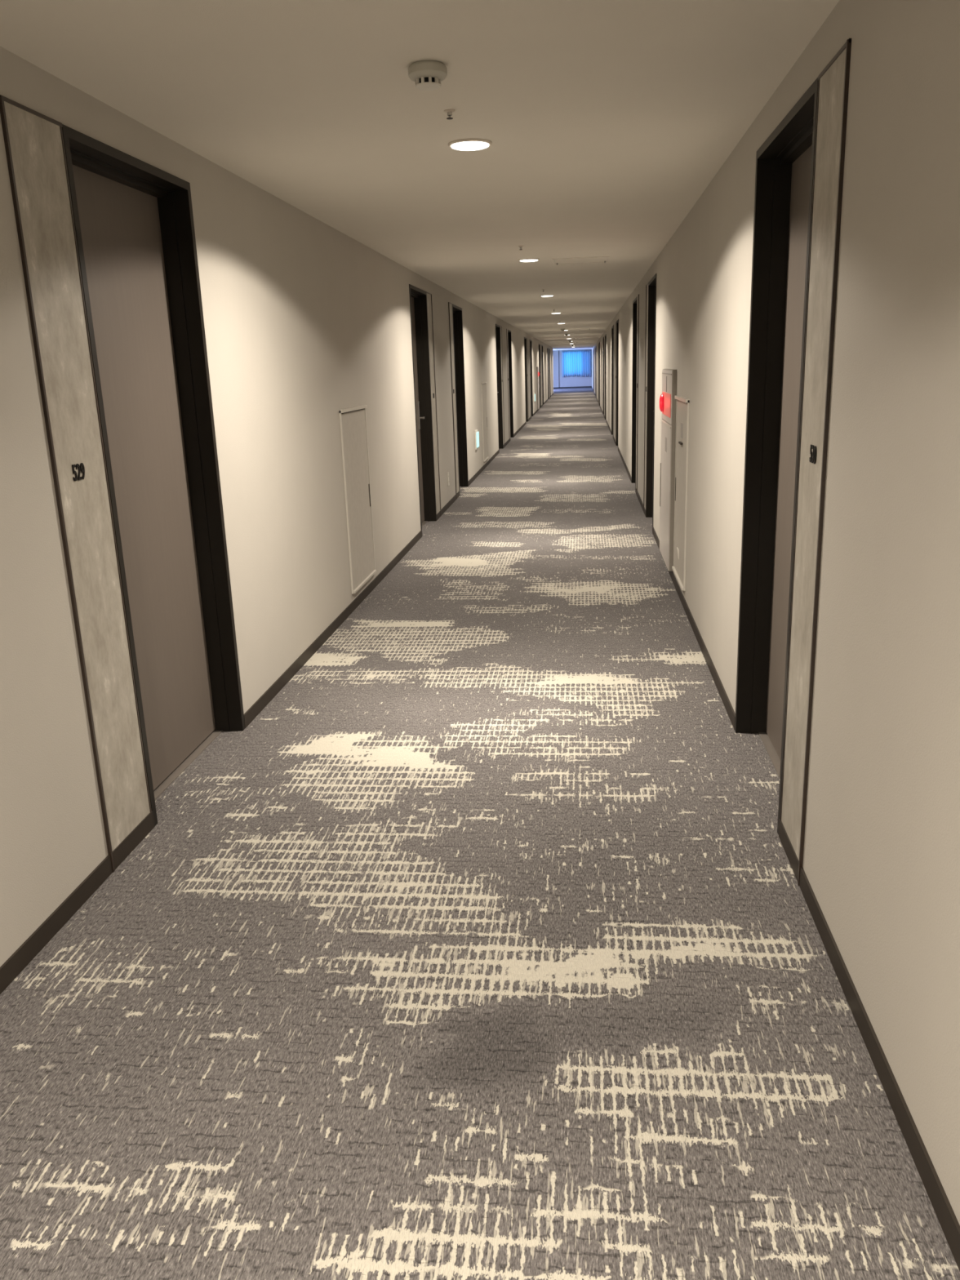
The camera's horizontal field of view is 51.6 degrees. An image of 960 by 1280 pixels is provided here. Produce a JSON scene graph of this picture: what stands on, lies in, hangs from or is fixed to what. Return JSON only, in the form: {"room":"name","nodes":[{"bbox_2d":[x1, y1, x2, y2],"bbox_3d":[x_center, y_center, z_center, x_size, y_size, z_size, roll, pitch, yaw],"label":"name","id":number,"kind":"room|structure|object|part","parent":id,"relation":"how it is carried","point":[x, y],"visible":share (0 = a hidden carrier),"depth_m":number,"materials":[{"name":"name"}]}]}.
{"room":"hotel corridor","nodes":[
{"label":"hotel corridor","id":0,"kind":"room"},
{"bbox_2d":[0,46,553,966],"bbox_3d":[0.742,-6.040,23.120,0.250,2.350,60.700,0,15,6],"label":"wall","id":1,"kind":"structure","parent":0,"point":[305,322],"depth_m":4.46,"materials":[{"name":"paint"}]},
{"bbox_2d":[0,94,244,872],"bbox_3d":[-1.235,-0.508,3.487,0.200,2.226,1.296,0,15,6],"label":"door","id":2,"kind":"structure","parent":1,"relation":"in","point":[107,241],"depth_m":3.48,"materials":[{"name":"brown wood"}]},
{"bbox_3d":[-1.188,-0.378,3.010,0.010,2.226,0.321,0,15,6],"label":"panel trim","id":3,"kind":"part","parent":2,"relation":"part of","materials":[{"name":"beige wood"}]},
{"bbox_3d":[-1.192,-0.407,3.005,0.003,2.163,0.315,0,15,6],"label":"number panel","id":4,"kind":"part","parent":2,"relation":"part of","materials":[{"name":"paint"}]},
{"bbox_3d":[-1.221,-0.549,3.641,0.196,2.224,0.975,0,15,6],"label":"frame","id":5,"kind":"part","parent":2,"relation":"part of","materials":[{"name":"black wood"}]},
{"bbox_2d":[0,393,553,994],"bbox_3d":[0.907,-4.938,23.410,0.007,0.061,60.700,0,15,6],"label":"baseboard","id":6,"kind":"structure","parent":1,"relation":"attached to","point":[37,940],"depth_m":3.23,"materials":[{"name":"black wood"}]},
{"bbox_2d":[338,404,376,594],"bbox_3d":[-0.806,-0.961,6.653,0.022,1.169,0.735,0,15,6],"label":"hatch","id":7,"kind":"object","parent":1,"relation":"attached to","point":[353,420],"visible":1,"depth_m":6.61,"materials":[{"name":"paint"}]},
{"bbox_3d":[-0.776,-1.018,6.982,0.002,0.157,0.023,0,15,6],"label":"recessed handle","id":8,"kind":"part","parent":7,"relation":"part of","materials":[{"name":"metal"}]},
{"bbox_2d":[408,284,441,530],"bbox_3d":[-0.609,-2.208,9.592,0.200,2.226,1.311,0,15,6],"label":"door","id":9,"kind":"structure","parent":1,"relation":"in","point":[420,300],"depth_m":9.87,"materials":[{"name":"black wood"}]},
{"bbox_3d":[-0.604,-2.223,9.827,0.012,0.270,0.044,0,15,6],"label":"handle plate","id":10,"kind":"part","parent":9,"relation":"part of","materials":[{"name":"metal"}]},
{"bbox_3d":[-0.470,-2.369,10.046,0.003,2.163,0.315,0,15,6],"label":"number panel","id":11,"kind":"part","parent":9,"relation":"part of","materials":[{"name":"paint"}]},
{"bbox_3d":[-0.466,-2.341,10.057,0.010,2.226,0.321,0,15,6],"label":"panel trim","id":12,"kind":"part","parent":9,"relation":"part of","materials":[{"name":"beige wood"}]},
{"bbox_2d":[447,471,449,485],"bbox_3d":[-0.353,-1.802,11.113,0.010,0.150,0.072,0,15,6],"label":"wall outlet","id":13,"kind":"object","parent":1,"relation":"attached to","point":[448,472],"visible":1,"depth_m":11.09,"materials":[{"name":"white plastic"}]},
{"bbox_2d":[448,302,468,499],"bbox_3d":[-0.348,-2.919,12.144,0.200,2.226,1.296,0,15,6],"label":"door","id":14,"kind":"structure","parent":1,"relation":"in","point":[455,320],"depth_m":12.57,"materials":[{"name":"black wood"}]},
{"bbox_3d":[-0.301,-2.789,11.666,0.010,2.226,0.321,0,15,6],"label":"panel trim","id":15,"kind":"part","parent":14,"relation":"part of","materials":[{"name":"beige wood"}]},
{"bbox_3d":[-0.305,-2.819,11.662,0.003,2.163,0.315,0,15,6],"label":"number panel","id":16,"kind":"part","parent":14,"relation":"part of","materials":[{"name":"paint"}]},
{"bbox_2d":[474,429,479,449],"bbox_3d":[-0.042,-2.830,14.018,0.038,0.270,0.240,0,15,6],"label":"light","id":17,"kind":"object","parent":1,"relation":"attached to","point":[476,433],"visible":1,"depth_m":13.93,"materials":[{"name":"white plastic"}]},
{"bbox_2d":[480,382,488,462],"bbox_3d":[0.081,-3.373,15.312,0.022,1.169,0.735,0,15,6],"label":"hatch","id":18,"kind":"object","parent":1,"relation":"attached to","point":[483,384],"visible":1,"depth_m":15.26,"materials":[{"name":"paint"}]},
{"bbox_2d":[495,324,504,451],"bbox_3d":[0.278,-4.620,18.249,0.200,2.226,1.311,0,15,6],"label":"door","id":19,"kind":"structure","parent":1,"relation":"in","point":[498,328],"depth_m":18.57,"materials":[{"name":"black wood"}]},
{"bbox_3d":[0.421,-4.753,18.713,0.010,2.226,0.321,0,15,6],"label":"panel trim","id":20,"kind":"part","parent":19,"relation":"part of","materials":[{"name":"beige wood"}]},
{"bbox_3d":[0.417,-4.780,18.703,0.003,2.163,0.315,0,15,6],"label":"number panel","id":21,"kind":"part","parent":19,"relation":"part of","materials":[{"name":"paint"}]},
{"bbox_2d":[506,328,513,439],"bbox_3d":[0.539,-5.331,20.800,0.200,2.226,1.296,0,15,6],"label":"door","id":22,"kind":"structure","parent":1,"relation":"in","point":[508,331],"depth_m":21.23,"materials":[{"name":"wood"}]},
{"bbox_3d":[0.586,-5.201,20.323,0.010,2.226,0.321,0,15,6],"label":"panel trim","id":23,"kind":"part","parent":22,"relation":"part of","materials":[{"name":"beige wood"}]},
{"bbox_3d":[0.582,-5.230,20.319,0.003,2.163,0.315,0,15,6],"label":"number panel","id":24,"kind":"part","parent":22,"relation":"part of","materials":[{"name":"paint"}]},
{"bbox_2d":[524,337,528,423],"bbox_3d":[1.165,-7.032,26.905,0.200,2.226,1.311,0,15,6],"label":"door","id":25,"kind":"structure","parent":1,"relation":"in","point":[525,338],"depth_m":27.21,"materials":[{"name":"black wood"}]},
{"bbox_3d":[1.304,-7.192,27.360,0.003,2.163,0.315,0,15,6],"label":"number panel","id":26,"kind":"part","parent":25,"relation":"part of","materials":[{"name":"paint"}]},
{"bbox_2d":[528,339,533,418],"bbox_3d":[1.427,-7.742,29.457,0.200,2.226,1.296,0,15,6],"label":"door","id":27,"kind":"structure","parent":1,"relation":"in","point":[530,340],"depth_m":29.88,"materials":[{"name":"black wood"}]},
{"bbox_3d":[1.473,-7.613,28.980,0.010,2.226,0.321,0,15,6],"label":"panel trim","id":28,"kind":"part","parent":27,"relation":"part of","materials":[{"name":"beige wood"}]},
{"bbox_3d":[1.469,-7.642,28.975,0.003,2.163,0.315,0,15,6],"label":"number panel","id":29,"kind":"part","parent":27,"relation":"part of","materials":[{"name":"paint"}]},
{"bbox_2d":[536,366,539,409],"bbox_3d":[1.982,-8.543,33.645,0.065,1.383,0.860,0,15,6],"label":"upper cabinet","id":30,"kind":"object","parent":1,"relation":"attached to","point":[537,367],"visible":1,"depth_m":33.50,"materials":[{"name":"paint"}]},
{"bbox_3d":[1.984,-8.368,33.693,0.006,0.996,0.852,0,15,6],"label":"cabinet door","id":31,"kind":"part","parent":30,"relation":"part of","materials":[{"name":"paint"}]},
{"bbox_2d":[538,343,541,408],"bbox_3d":[2.052,-9.443,35.562,0.200,2.226,1.311,0,15,6],"label":"door","id":32,"kind":"structure","parent":1,"relation":"in","point":[540,377],"depth_m":35.82,"materials":[{"name":"black wood"}]},
{"bbox_3d":[2.191,-9.604,36.017,0.003,2.163,0.315,0,15,6],"label":"number panel","id":33,"kind":"part","parent":32,"relation":"part of","materials":[{"name":"paint"}]},
{"bbox_2d":[541,345,543,404],"bbox_3d":[2.314,-10.154,38.114,0.200,2.226,1.296,0,15,6],"label":"door","id":34,"kind":"structure","parent":1,"relation":"in","point":[541,345],"depth_m":38.53,"materials":[{"name":"brown wood"}]},
{"bbox_3d":[2.360,-10.024,37.636,0.010,2.226,0.321,0,15,6],"label":"panel trim","id":35,"kind":"part","parent":34,"relation":"part of","materials":[{"name":"beige wood"}]},
{"bbox_3d":[2.328,-10.196,38.268,0.196,2.224,0.975,0,15,6],"label":"frame","id":36,"kind":"part","parent":34,"relation":"part of","materials":[{"name":"black wood"}]},
{"bbox_2d":[546,347,549,399],"bbox_3d":[2.939,-11.855,44.219,0.200,2.226,1.311,0,15,6],"label":"door","id":37,"kind":"structure","parent":1,"relation":"in","point":[547,348],"depth_m":44.47,"materials":[{"name":"brown wood"}]},
{"bbox_3d":[2.922,-11.811,44.065,0.196,2.224,0.990,0,15,6],"label":"frame","id":38,"kind":"part","parent":37,"relation":"part of","materials":[{"name":"wood"}]},
{"bbox_2d":[549,348,551,396],"bbox_3d":[3.201,-12.566,46.770,0.200,2.226,1.296,0,15,6],"label":"door","id":39,"kind":"structure","parent":1,"relation":"in","point":[549,348],"depth_m":47.11,"materials":[{"name":"brown wood"}]},
{"bbox_2d":[0,0,839,351],"bbox_3d":[1.446,-8.955,28.912,4.783,0.150,73.900,0,15,6],"label":"ceiling","id":40,"kind":"structure","parent":0,"point":[606,122],"depth_m":3.31,"materials":[{"name":"paint"}]},
{"bbox_2d":[408,60,447,90],"bbox_3d":[-0.151,-1.628,2.869,0.112,0.058,0.112,0,15,6],"label":"smoke detector","id":41,"kind":"object","parent":40,"relation":"attached to","point":[428,75],"visible":1,"depth_m":2.84,"materials":[{"name":"plastic"}]},
{"bbox_2d":[444,109,454,119],"bbox_3d":[-0.103,-1.784,3.373,0.038,0.027,0.038,0,15,6],"label":"sprinkler head","id":42,"kind":"object","parent":40,"relation":"attached to","point":[449,112],"visible":1,"depth_m":3.37},
{"bbox_2d":[448,138,492,151],"bbox_3d":[-0.039,-1.932,3.878,0.172,0.014,0.172,0,15,6],"label":"recessed light","id":43,"kind":"object","parent":40,"relation":"in","point":[464,144],"visible":1,"depth_m":3.84,"materials":[{"name":"white plastic"}]},
{"bbox_2d":[518,257,539,262],"bbox_3d":[0.404,-3.137,8.202,0.172,0.014,0.172,0,15,6],"label":"recessed light","id":44,"kind":"object","parent":40,"relation":"in","point":[529,260],"visible":1,"depth_m":8.15,"materials":[{"name":"white plastic"}]},
{"bbox_2d":[540,294,554,297],"bbox_3d":[0.847,-4.341,12.525,0.172,0.014,0.172,0,15,6],"label":"recessed light","id":45,"kind":"object","parent":40,"relation":"in","point":[543,295],"visible":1,"depth_m":12.46,"materials":[{"name":"white plastic"}]},
{"bbox_2d":[552,256,609,265],"bbox_3d":[0.856,-3.209,8.406,0.470,0.012,0.470,0,15,6],"label":"ceiling hatch","id":46,"kind":"object","parent":40,"relation":"attached to","point":[597,259],"visible":1,"depth_m":8.40,"materials":[{"name":"plastic"}]},
{"bbox_2d":[0,386,959,1279],"bbox_3d":[2.594,-6.624,29.443,2.393,0.001,73.500,0,15,6],"label":"floor","id":47,"kind":"structure","parent":0,"point":[491,946],"depth_m":2.52,"materials":[{"name":"carpet"}]},
{"bbox_2d":[552,349,591,386],"bbox_3d":[5.107,-17.592,64.570,4.783,2.350,0.200,0,15,6],"label":"wall","id":48,"kind":"structure","parent":0,"point":[571,381],"depth_m":64.53,"materials":[{"name":"paint"}]},
{"bbox_2d":[553,351,559,387],"bbox_3d":[4.940,-17.548,64.432,0.320,2.350,0.120,0,15,6],"label":"trim","id":49,"kind":"structure","parent":48,"relation":"attached to","point":[556,384],"depth_m":64.38,"materials":[{"name":"paint"}]},
{"bbox_2d":[553,386,591,388],"bbox_3d":[5.103,-16.445,64.719,4.333,0.061,0.127,0,15,6],"label":"baseboard","id":50,"kind":"structure","parent":48,"relation":"attached to","point":[580,386],"depth_m":64.66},
{"bbox_2d":[561,350,591,377],"bbox_3d":[6.247,-17.847,64.181,1.916,1.677,0.174,0,15,6],"label":"curtain","id":51,"kind":"object","parent":48,"relation":"hanging from","point":[575,362],"visible":1,"depth_m":64.13,"materials":[{"name":"fabric"}]},
{"bbox_2d":[591,0,959,1225],"bbox_3d":[3.741,-7.762,29.009,0.250,2.350,73.500,0,15,6],"label":"wall","id":52,"kind":"structure","parent":0,"point":[881,865],"depth_m":2.15,"materials":[{"name":"paint"}]},
{"bbox_2d":[593,348,594,391],"bbox_3d":[6.128,-14.279,52.636,0.200,2.226,1.311,0,15,6],"label":"door","id":53,"kind":"structure","parent":52,"relation":"in","point":[593,348],"depth_m":52.93,"materials":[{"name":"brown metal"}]},
{"bbox_2d":[595,346,595,396],"bbox_3d":[5.502,-12.578,46.531,0.200,2.226,1.296,0,15,6],"label":"door","id":54,"kind":"structure","parent":52,"relation":"in","point":[595,347],"depth_m":45.92,"materials":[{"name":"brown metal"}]},
{"bbox_2d":[595,346,596,397],"bbox_3d":[5.240,-11.868,43.980,0.200,2.226,1.311,0,15,6],"label":"door","id":55,"kind":"structure","parent":52,"relation":"in","point":[596,346],"depth_m":43.36,"materials":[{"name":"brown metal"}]},
{"bbox_2d":[598,342,599,402],"bbox_3d":[4.615,-10.167,37.874,0.200,2.226,1.296,0,15,6],"label":"door","id":56,"kind":"structure","parent":52,"relation":"in","point":[598,343],"depth_m":37.25,"materials":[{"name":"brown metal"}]},
{"bbox_2d":[599,342,599,405],"bbox_3d":[4.353,-9.456,35.323,0.200,2.226,1.311,0,15,6],"label":"door","id":57,"kind":"structure","parent":52,"relation":"in","point":[599,342],"depth_m":35.62,"materials":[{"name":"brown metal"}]},
{"bbox_2d":[603,337,604,413],"bbox_3d":[3.728,-7.755,29.218,0.200,2.226,1.296,0,15,6],"label":"door","id":58,"kind":"structure","parent":52,"relation":"in","point":[603,337],"depth_m":28.89,"materials":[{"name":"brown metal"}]},
{"bbox_2d":[604,333,606,419],"bbox_3d":[3.466,-7.044,26.666,0.200,2.226,1.311,0,15,6],"label":"door","id":59,"kind":"structure","parent":52,"relation":"in","point":[606,334],"depth_m":26.32,"materials":[{"name":"black wood"}]},
{"bbox_2d":[611,324,613,435],"bbox_3d":[2.841,-5.343,20.561,0.200,2.226,1.296,0,15,6],"label":"door","id":60,"kind":"structure","parent":52,"relation":"in","point":[612,326],"depth_m":21.01,"materials":[{"name":"black wood"}]},
{"bbox_3d":[2.858,-5.385,20.715,0.196,2.224,0.975,0,15,6],"label":"frame","id":61,"kind":"part","parent":60,"relation":"part of","materials":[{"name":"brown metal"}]},
{"bbox_3d":[2.698,-5.213,20.103,0.010,2.226,0.321,0,15,6],"label":"panel trim","id":62,"kind":"part","parent":60,"relation":"part of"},
{"bbox_2d":[615,319,618,445],"bbox_3d":[2.579,-4.633,18.009,0.200,2.226,1.311,0,15,6],"label":"door","id":63,"kind":"structure","parent":52,"relation":"in","point":[617,321],"depth_m":18.34,"materials":[{"name":"wood"}]},
{"bbox_3d":[2.533,-4.764,18.494,0.010,2.226,0.321,0,15,6],"label":"panel trim","id":64,"kind":"part","parent":63,"relation":"part of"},
{"bbox_3d":[2.535,-4.792,18.483,0.003,2.163,0.315,0,15,6],"label":"number panel","id":65,"kind":"part","parent":63,"relation":"part of","materials":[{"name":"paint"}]},
{"bbox_2d":[631,293,639,490],"bbox_3d":[1.953,-2.932,11.904,0.200,2.226,1.296,0,15,6],"label":"door","id":66,"kind":"structure","parent":52,"relation":"in","point":[636,302],"depth_m":12.32,"materials":[{"name":"black wood"}]},
{"bbox_3d":[1.814,-2.830,11.441,0.003,2.163,0.315,0,15,6],"label":"number panel","id":67,"kind":"part","parent":66,"relation":"part of","materials":[{"name":"paint"}]},
{"bbox_3d":[1.811,-2.801,11.447,0.010,2.226,0.321,0,15,6],"label":"panel trim","id":68,"kind":"part","parent":66,"relation":"part of","materials":[{"name":"beige wood"}]},
{"bbox_2d":[643,273,656,526],"bbox_3d":[1.692,-2.221,9.353,0.200,2.226,1.311,0,15,6],"label":"door","id":69,"kind":"structure","parent":52,"relation":"in","point":[651,287],"depth_m":9.66,"materials":[{"name":"black wood"}]},
{"bbox_3d":[1.646,-2.353,9.837,0.010,2.226,0.321,0,15,6],"label":"panel trim","id":70,"kind":"part","parent":69,"relation":"part of","materials":[{"name":"beige wood"}]},
{"bbox_3d":[1.648,-2.380,9.826,0.003,2.163,0.315,0,15,6],"label":"number panel","id":71,"kind":"part","parent":69,"relation":"part of","materials":[{"name":"paint"}]},
{"bbox_2d":[658,368,676,571],"bbox_3d":[1.358,-1.271,7.288,0.065,1.383,0.860,0,15,6],"label":"cabinet","id":72,"kind":"object","parent":52,"relation":"attached to","point":[667,403],"visible":1,"depth_m":7.08,"materials":[{"name":"metal"}]},
{"bbox_3d":[1.404,-1.208,7.725,0.003,0.335,0.023,0,15,6],"label":"door handle","id":73,"kind":"part","parent":72,"relation":"part of","materials":[{"name":"metal"}]},
{"bbox_2d":[658,393,664,412],"bbox_3d":[1.347,-1.760,7.372,0.030,0.132,0.132,0,15,6],"label":"lamp","id":74,"kind":"object","parent":72,"relation":"attached to","point":[661,403],"depth_m":7.32,"materials":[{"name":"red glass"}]},
{"bbox_3d":[1.369,-1.096,7.336,0.006,0.996,0.852,0,15,6],"label":"cabinet door","id":75,"kind":"part","parent":72,"relation":"part of","materials":[{"name":"paint"}]},
{"bbox_3d":[1.349,-1.419,7.207,0.002,0.100,0.120,0,15,6],"label":"label plate","id":76,"kind":"part","parent":72,"relation":"part of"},
{"bbox_3d":[1.341,-1.699,7.150,0.005,0.160,0.700,0,15,6],"label":"lamp plate","id":77,"kind":"part","parent":72,"relation":"part of","materials":[{"name":"red plastic"}]},
{"bbox_3d":[1.346,-1.760,7.154,0.005,0.356,0.852,0,15,6],"label":"alarm panel","id":78,"kind":"part","parent":72,"relation":"part of","materials":[{"name":"paint"}]},
{"bbox_2d":[671,395,689,591],"bbox_3d":[1.292,-0.969,6.422,0.022,1.169,0.735,0,15,6],"label":"hatch","id":79,"kind":"object","parent":52,"relation":"attached to","point":[678,568],"visible":1,"depth_m":6.38,"materials":[{"name":"paint"}]},
{"bbox_3d":[1.300,-0.964,6.423,0.006,1.124,0.701,0,15,6],"label":"hatch door","id":80,"kind":"part","parent":79,"relation":"part of","materials":[{"name":"paint"}]},
{"bbox_3d":[1.283,-1.332,6.314,0.002,0.090,0.120,0,15,6],"label":"label plate","id":81,"kind":"part","parent":79,"relation":"part of","materials":[{"name":"beige plastic"}]},
{"bbox_2d":[591,387,959,1271],"bbox_3d":[3.651,-6.659,29.325,0.007,0.061,73.500,0,15,6],"label":"baseboard","id":82,"kind":"structure","parent":52,"relation":"attached to","point":[948,1220],"depth_m":2.23,"materials":[{"name":"black wood"}]},
{"bbox_2d":[734,38,851,885],"bbox_3d":[1.066,-0.520,3.248,0.200,2.226,1.296,0,15,6],"label":"door","id":83,"kind":"structure","parent":52,"relation":"in","point":[800,165],"depth_m":3.49,"materials":[{"name":"black wood"}]},
{"bbox_3d":[1.084,-0.562,3.401,0.196,2.224,0.975,0,15,6],"label":"frame","id":84,"kind":"part","parent":83,"relation":"part of","materials":[{"name":"black wood"}]},
{"bbox_3d":[0.926,-0.419,2.785,0.003,2.163,0.315,0,15,6],"label":"number panel","id":85,"kind":"part","parent":83,"relation":"part of","materials":[{"name":"paint"}]},
{"bbox_3d":[0.924,-0.389,2.790,0.010,2.226,0.321,0,15,6],"label":"panel trim","id":86,"kind":"part","parent":83,"relation":"part of","materials":[{"name":"beige wood"}]}
]}

